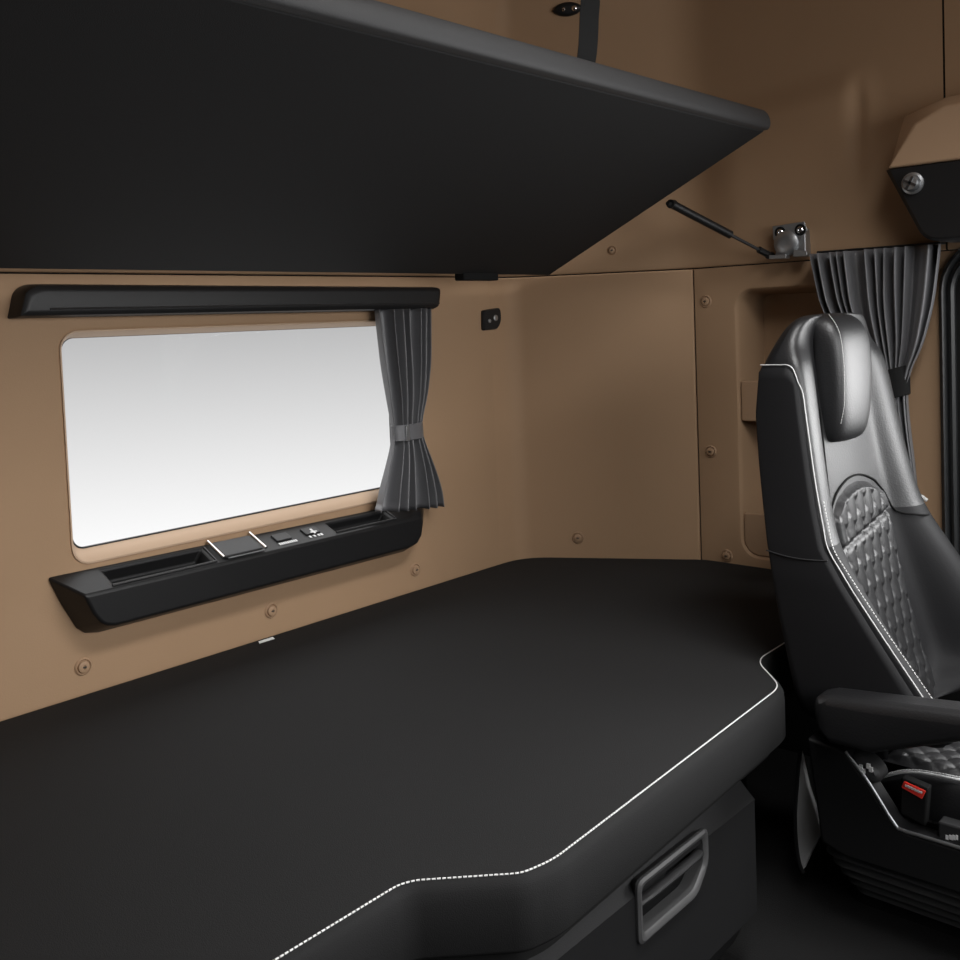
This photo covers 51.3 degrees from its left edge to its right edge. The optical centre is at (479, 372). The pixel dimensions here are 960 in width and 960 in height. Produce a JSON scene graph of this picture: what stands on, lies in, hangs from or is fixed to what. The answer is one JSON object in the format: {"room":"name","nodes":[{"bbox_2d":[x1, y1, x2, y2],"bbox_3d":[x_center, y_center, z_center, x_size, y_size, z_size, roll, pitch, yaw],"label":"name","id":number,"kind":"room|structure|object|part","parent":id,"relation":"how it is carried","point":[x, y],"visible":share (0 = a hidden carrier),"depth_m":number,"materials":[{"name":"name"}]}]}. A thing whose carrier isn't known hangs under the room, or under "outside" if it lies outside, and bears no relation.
{"room":"vehicle interior","nodes":[
{"label":"vehicle interior","id":0,"kind":"room"},
{"bbox_2d":[0,0,463,275],"bbox_3d":[-0.810,-0.600,1.741,0.145,0.839,2.472,0,4,42],"label":"wall","id":1,"kind":"structure","parent":0,"point":[449,10],"depth_m":2.48,"materials":[{"name":"brown plastic"}]},
{"bbox_2d":[0,274,499,721],"bbox_3d":[-0.802,0.457,1.872,0.004,1.278,2.540,0,4,42],"label":"wall","id":2,"kind":"structure","parent":0,"point":[41,647],"depth_m":2.06,"materials":[{"name":"brown plastic"}]},
{"bbox_2d":[74,657,91,675],"bbox_3d":[-0.758,0.564,1.913,0.009,0.035,0.035,0,4,42],"label":"cap","id":3,"kind":"object","parent":2,"relation":"attached to","point":[82,667],"visible":1,"depth_m":1.91,"materials":[{"name":"brown plastic"}]},
{"bbox_2d":[8,284,439,318],"bbox_3d":[-0.473,-0.161,2.190,0.050,0.066,1.085,0,4,42],"label":"track","id":4,"kind":"object","parent":2,"relation":"attached to","point":[30,300],"visible":0.98,"depth_m":2.05,"materials":[{"name":"black plastic"}]},
{"bbox_2d":[374,308,444,512],"bbox_3d":[-0.184,0.097,2.474,0.065,0.508,0.227,0,4,42],"label":"window curtain","id":5,"kind":"object","parent":4,"relation":"hanging from","point":[410,479],"visible":1,"depth_m":2.46,"materials":[{"name":"grey fabric"}]},
{"bbox_2d":[59,320,390,563],"bbox_3d":[-0.502,0.118,2.222,0.036,0.449,0.874,0,4,42],"label":"window frame","id":6,"kind":"structure","parent":2,"relation":"in","point":[94,553],"depth_m":2.12,"materials":[{"name":"brown plastic"}]},
{"bbox_2d":[49,508,423,632],"bbox_3d":[-0.449,0.412,2.207,0.070,0.137,0.980,0,4,42],"label":"tray","id":7,"kind":"object","parent":2,"relation":"attached to","point":[99,599],"visible":0.98,"depth_m":2.09,"materials":[{"name":"black plastic"}]},
{"bbox_3d":[-0.517,0.371,2.131,0.051,0.027,0.095,0,4,42],"label":"flip lid","id":8,"kind":"part","parent":7,"relation":"part of","materials":[{"name":"grey plastic"}]},
{"bbox_2d":[271,532,296,544],"bbox_3d":[-0.435,0.368,2.217,0.037,0.018,0.048,0,4,42],"label":"switch","id":9,"kind":"object","parent":7,"relation":"attached to","point":[277,538],"depth_m":2.22,"materials":[{"name":"black plastic"}]},
{"bbox_2d":[300,526,322,537],"bbox_3d":[-0.383,0.363,2.276,0.035,0.017,0.040,0,4,42],"label":"switch","id":10,"kind":"object","parent":7,"relation":"attached to","point":[305,531],"depth_m":2.27,"materials":[{"name":"black plastic"}]},
{"bbox_2d":[265,603,277,618],"bbox_3d":[-0.465,0.533,2.237,0.009,0.035,0.035,0,4,42],"label":"cap","id":11,"kind":"object","parent":2,"relation":"attached to","point":[271,609],"visible":1,"depth_m":2.23,"materials":[{"name":"brown plastic"}]},
{"bbox_2d":[0,272,701,559],"bbox_3d":[-0.630,0.427,2.021,2.966,1.308,0.452,-5,4,-38],"label":"trim","id":12,"kind":"structure","parent":2,"relation":"attached to","point":[0,272],"depth_m":2.24,"materials":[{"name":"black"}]},
{"bbox_2d":[410,563,419,575],"bbox_3d":[-0.165,0.507,2.570,0.009,0.035,0.035,0,4,42],"label":"cap","id":13,"kind":"object","parent":2,"relation":"attached to","point":[415,568],"visible":1,"depth_m":2.56,"materials":[{"name":"brown plastic"}]},
{"bbox_2d":[481,308,500,330],"bbox_3d":[0.032,-0.148,2.779,0.016,0.061,0.077,0,4,42],"label":"switch plate","id":14,"kind":"object","parent":2,"relation":"attached to","point":[490,318],"visible":1,"depth_m":2.77,"materials":[{"name":"black plastic"}]},
{"bbox_2d":[489,269,700,563],"bbox_3d":[0.332,0.363,2.828,0.571,1.278,0.070,-2,3,4],"label":"wall","id":15,"kind":"structure","parent":0,"point":[595,388],"depth_m":2.81,"materials":[{"name":"brown plastic"}]},
{"bbox_2d":[572,532,583,543],"bbox_3d":[0.279,0.471,2.844,0.035,0.035,0.009,-2,3,11],"label":"cap","id":16,"kind":"object","parent":15,"relation":"attached to","point":[577,537],"visible":1,"depth_m":2.84,"materials":[{"name":"brown plastic"}]},
{"bbox_2d":[463,0,945,276],"bbox_3d":[0.538,-0.694,2.551,1.170,0.839,0.313,-1,3,26],"label":"wall","id":17,"kind":"structure","parent":0,"point":[836,82],"depth_m":2.54,"materials":[{"name":"brown plastic"}]},
{"bbox_2d":[552,2,579,16],"bbox_3d":[0.241,-1.002,2.755,0.084,0.041,0.035,-2,3,12],"label":"reading lamp","id":18,"kind":"object","parent":17,"relation":"attached to","point":[565,9],"visible":0.94,"depth_m":2.74,"materials":[{"name":"black plastic"}]},
{"bbox_2d":[607,246,616,254],"bbox_3d":[0.365,-0.338,2.773,0.026,0.026,0.009,-2,3,11],"label":"cap","id":19,"kind":"object","parent":17,"relation":"attached to","point":[611,250],"visible":1,"depth_m":2.77,"materials":[{"name":"brown plastic"}]},
{"bbox_2d":[769,222,810,258],"bbox_3d":[0.785,-0.331,2.517,0.098,0.089,0.056,0,4,42],"label":"wall bracket","id":20,"kind":"object","parent":17,"relation":"attached to","point":[791,239],"visible":1,"depth_m":2.50,"materials":[{"name":"silver metal"}]},
{"bbox_2d":[666,199,774,258],"bbox_3d":[0.610,-0.358,2.510,0.330,0.150,0.031,-3,3,-20],"label":"gas strut","id":21,"kind":"object","parent":20,"relation":"attached to","point":[673,204],"visible":0.91,"depth_m":2.49,"materials":[{"name":"black painted metal"},{"name":"steel"}]},
{"bbox_3d":[0.672,-0.329,2.533,0.092,0.048,0.008,-3,3,-19],"label":"piston rod","id":22,"kind":"part","parent":21,"relation":"part of","materials":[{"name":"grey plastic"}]},
{"bbox_2d":[775,227,784,235],"bbox_3d":[0.758,-0.354,2.525,0.029,0.029,0.001,0,4,42],"label":"bolt","id":23,"kind":"object","parent":20,"relation":"in","point":[779,231],"depth_m":2.52,"materials":[{"name":"black"}]},
{"bbox_2d":[794,224,805,235],"bbox_3d":[0.797,-0.355,2.490,0.029,0.029,0.001,0,4,42],"label":"bolt","id":24,"kind":"object","parent":20,"relation":"in","point":[799,229],"depth_m":2.49,"materials":[{"name":"black"}]},
{"bbox_2d":[817,242,945,252],"bbox_3d":[0.947,-0.295,2.374,0.290,0.005,0.041,0,4,42],"label":"rail","id":25,"kind":"object","parent":17,"relation":"attached to","point":[933,243],"visible":0.86,"depth_m":2.35,"materials":[{"name":"black plastic"}]},
{"bbox_2d":[809,244,940,501],"bbox_3d":[0.934,0.006,2.364,0.302,0.592,0.081,0,4,42],"label":"door curtain","id":26,"kind":"object","parent":25,"relation":"hanging from","point":[894,289],"visible":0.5,"depth_m":2.33,"materials":[{"name":"grey fabric"}]},
{"bbox_2d":[941,0,958,251],"bbox_3d":[1.069,-0.700,2.290,0.040,0.842,0.008,0,4,42],"label":"trim","id":27,"kind":"structure","parent":17,"relation":"attached to","point":[943,27],"depth_m":2.29,"materials":[{"name":"black plastic"}]},
{"bbox_2d":[694,250,957,568],"bbox_3d":[0.908,0.353,2.593,0.684,1.278,0.130,0,4,42],"label":"wall","id":28,"kind":"structure","parent":0,"point":[751,306],"depth_m":2.70,"materials":[{"name":"brown plastic"}]},
{"bbox_2d":[498,260,809,277],"bbox_3d":[0.567,-0.285,2.634,1.194,0.042,0.239,-1,3,21],"label":"trim","id":29,"kind":"structure","parent":28,"relation":"attached to","point":[800,260],"depth_m":2.77,"materials":[{"name":"black plastic"}]},
{"bbox_2d":[700,295,711,307],"bbox_3d":[0.613,-0.193,2.720,0.035,0.035,0.009,0,4,42],"label":"cap","id":30,"kind":"object","parent":28,"relation":"attached to","point":[705,301],"visible":1,"depth_m":2.72,"materials":[{"name":"brown plastic"}]},
{"bbox_2d":[705,445,716,457],"bbox_3d":[0.631,0.217,2.739,0.035,0.035,0.009,0,4,42],"label":"cap","id":31,"kind":"object","parent":28,"relation":"attached to","point":[710,450],"visible":1,"depth_m":2.74,"materials":[{"name":"brown plastic"}]},
{"bbox_2d":[721,549,732,561],"bbox_3d":[0.672,0.500,2.727,0.035,0.035,0.009,0,4,42],"label":"cap","id":32,"kind":"object","parent":28,"relation":"attached to","point":[727,556],"visible":1,"depth_m":2.72,"materials":[{"name":"brown plastic"}]},
{"bbox_2d":[741,381,757,421],"bbox_3d":[0.874,0.074,2.604,0.360,0.108,0.120,0,4,42],"label":"shelf","id":33,"kind":"object","parent":28,"relation":"attached to","point":[749,389],"visible":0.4,"depth_m":2.67,"materials":[{"name":"brown plastic"}]},
{"bbox_2d":[744,512,768,556],"bbox_3d":[0.887,0.431,2.623,0.360,0.112,0.120,0,4,42],"label":"shelf","id":34,"kind":"object","parent":28,"relation":"attached to","point":[755,530],"visible":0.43,"depth_m":2.68,"materials":[{"name":"brown plastic"}]},
{"bbox_2d":[778,690,959,761],"bbox_3d":[0.881,0.760,2.556,0.660,0.472,0.010,0,4,42],"label":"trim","id":35,"kind":"structure","parent":28,"relation":"attached to","point":[799,726],"depth_m":2.61,"materials":[{"name":"black plastic"}]},
{"bbox_2d":[717,747,959,959],"bbox_3d":[0.417,1.109,1.097,3.050,0.040,3.240,0,4,42],"label":"floor","id":36,"kind":"structure","parent":0,"point":[813,914],"depth_m":1.93,"materials":[{"name":"carpet"}]},
{"bbox_2d":[427,687,793,959],"bbox_3d":[-0.272,0.897,1.655,1.038,0.378,2.850,0,4,42],"label":"platform","id":37,"kind":"object","parent":36,"relation":"on","point":[526,955],"visible":0.12,"depth_m":1.28,"materials":[{"name":"black plastic"}]},
{"bbox_2d":[0,557,793,959],"bbox_3d":[-0.269,0.655,1.646,1.080,0.100,2.874,0,4,42],"label":"mattress","id":38,"kind":"object","parent":37,"relation":"on","point":[468,765],"visible":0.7,"depth_m":1.54,"materials":[{"name":"fabric"}]},
{"bbox_2d":[258,637,274,642],"bbox_3d":[-0.466,0.584,2.182,0.006,0.004,0.040,0,4,42],"label":"label","id":39,"kind":"object","parent":38,"relation":"attached to","point":[270,638],"visible":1,"depth_m":2.18,"materials":[{"name":"grey"}]},
{"bbox_2d":[527,781,756,959],"bbox_3d":[0.151,0.894,1.589,0.291,0.320,0.710,0,4,42],"label":"storage box","id":40,"kind":"object","parent":36,"relation":"on","point":[692,900],"visible":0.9,"depth_m":1.59,"materials":[{"name":"black plastic"}]},
{"bbox_3d":[0.294,0.793,1.557,0.028,0.098,0.207,0,4,42],"label":"handle frame","id":41,"kind":"part","parent":40,"relation":"part of","materials":[{"name":"grey plastic"}]},
{"bbox_2d":[756,313,959,938],"bbox_3d":[0.951,0.454,1.853,0.756,1.147,0.630,0,4,42],"label":"seat","id":42,"kind":"object","parent":36,"relation":"on","point":[866,580],"visible":1,"depth_m":1.87,"materials":[{"name":"black leather"}]},
{"bbox_3d":[0.832,0.279,2.001,0.385,0.803,0.540,0,4,42],"label":"backrest","id":43,"kind":"part","parent":42,"relation":"part of","materials":[{"name":"black leather"}]},
{"bbox_3d":[0.705,0.715,1.817,0.056,0.044,0.043,0,4,42],"label":"recline knob","id":44,"kind":"part","parent":42,"relation":"part of","materials":[{"name":"grey plastic"}]},
{"bbox_3d":[0.805,0.589,1.620,0.529,0.130,0.072,0,4,42],"label":"armrest","id":45,"kind":"part","parent":42,"relation":"part of","materials":[{"name":"black leather"}]},
{"bbox_3d":[1.014,1.002,1.899,0.540,0.044,0.320,0,4,42],"label":"seat","id":46,"kind":"part","parent":42,"relation":"part of","materials":[{"name":"black plastic"}]},
{"bbox_2d":[905,784,921,793],"bbox_3d":[0.766,0.736,1.766,0.029,0.008,0.002,0,4,42],"label":"print","id":47,"kind":"object","parent":42,"relation":"attached to","point":[909,788],"depth_m":1.77,"materials":[{"name":"white"}]},
{"bbox_2d":[881,761,959,821],"bbox_3d":[1.053,0.766,1.843,0.590,0.139,0.414,0,4,42],"label":"seat cushion","id":48,"kind":"object","parent":42,"relation":"on","point":[943,777],"depth_m":1.81,"materials":[{"name":"black leather"}]},
{"bbox_2d":[883,742,959,775],"bbox_3d":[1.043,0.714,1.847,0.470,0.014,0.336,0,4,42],"label":"cushion","id":49,"kind":"object","parent":42,"relation":"on","point":[946,760],"depth_m":1.86,"materials":[{"name":"black leather"}]},
{"bbox_2d":[938,816,959,842],"bbox_3d":[0.829,0.792,1.719,0.072,0.030,0.031,0,4,42],"label":"rocker switch","id":50,"kind":"object","parent":42,"relation":"attached to","point":[948,828],"depth_m":1.72,"materials":[{"name":"black plastic"}]},
{"bbox_2d":[944,0,959,249],"bbox_3d":[1.678,-0.691,1.619,1.798,0.839,0.145,0,4,42],"label":"wall","id":51,"kind":"structure","parent":0,"point":[951,7],"depth_m":2.26,"materials":[{"name":"brown plastic"}]},
{"bbox_2d":[886,94,959,242],"bbox_3d":[1.498,-0.464,1.790,1.492,0.355,0.141,0,4,42],"label":"overhead cabinet","id":52,"kind":"object","parent":51,"relation":"attached to","point":[924,168],"visible":1,"depth_m":2.19,"materials":[{"name":"brown plastic"}]},
{"bbox_3d":[0.953,-0.418,2.209,0.048,0.048,0.021,0,4,42],"label":"knob","id":53,"kind":"part","parent":52,"relation":"part of","materials":[{"name":"silver metal"}]},
{"bbox_3d":[1.782,0.358,1.730,1.780,1.288,0.020,0,4,42],"label":"door surround","id":54,"kind":"object","parent":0,"visible":0},
{"bbox_2d":[939,249,959,554],"bbox_3d":[1.553,0.169,1.913,1.275,0.953,0.045,0,4,42],"label":"door","id":55,"kind":"structure","parent":54,"relation":"attached to","point":[949,285],"depth_m":2.31,"materials":[{"name":"black plastic"}]},
{"bbox_3d":[1.558,0.168,1.918,1.207,0.885,0.030,0,4,42],"label":"panel","id":56,"kind":"part","parent":55,"relation":"part of","materials":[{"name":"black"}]},
{"bbox_3d":[0.301,-1.036,0.914,3.000,0.030,3.090,0,4,42],"label":"ceiling","id":57,"kind":"structure","parent":0,"visible":0},
{"bbox_2d":[577,0,599,61],"bbox_3d":[0.174,-0.798,1.796,0.060,0.516,0.060,0,4,42],"label":"strap","id":58,"kind":"object","parent":57,"relation":"hanging from","point":[589,9],"visible":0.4,"depth_m":1.80,"materials":[{"name":"black fabric"}]},
{"bbox_2d":[0,0,770,280],"bbox_3d":[-0.450,-0.339,1.534,0.676,0.351,2.594,0,4,42],"label":"bunk","id":59,"kind":"object","parent":58,"relation":"hanging from","point":[344,136],"visible":1,"depth_m":1.63,"materials":[{"name":"black fabric"}]}
]}

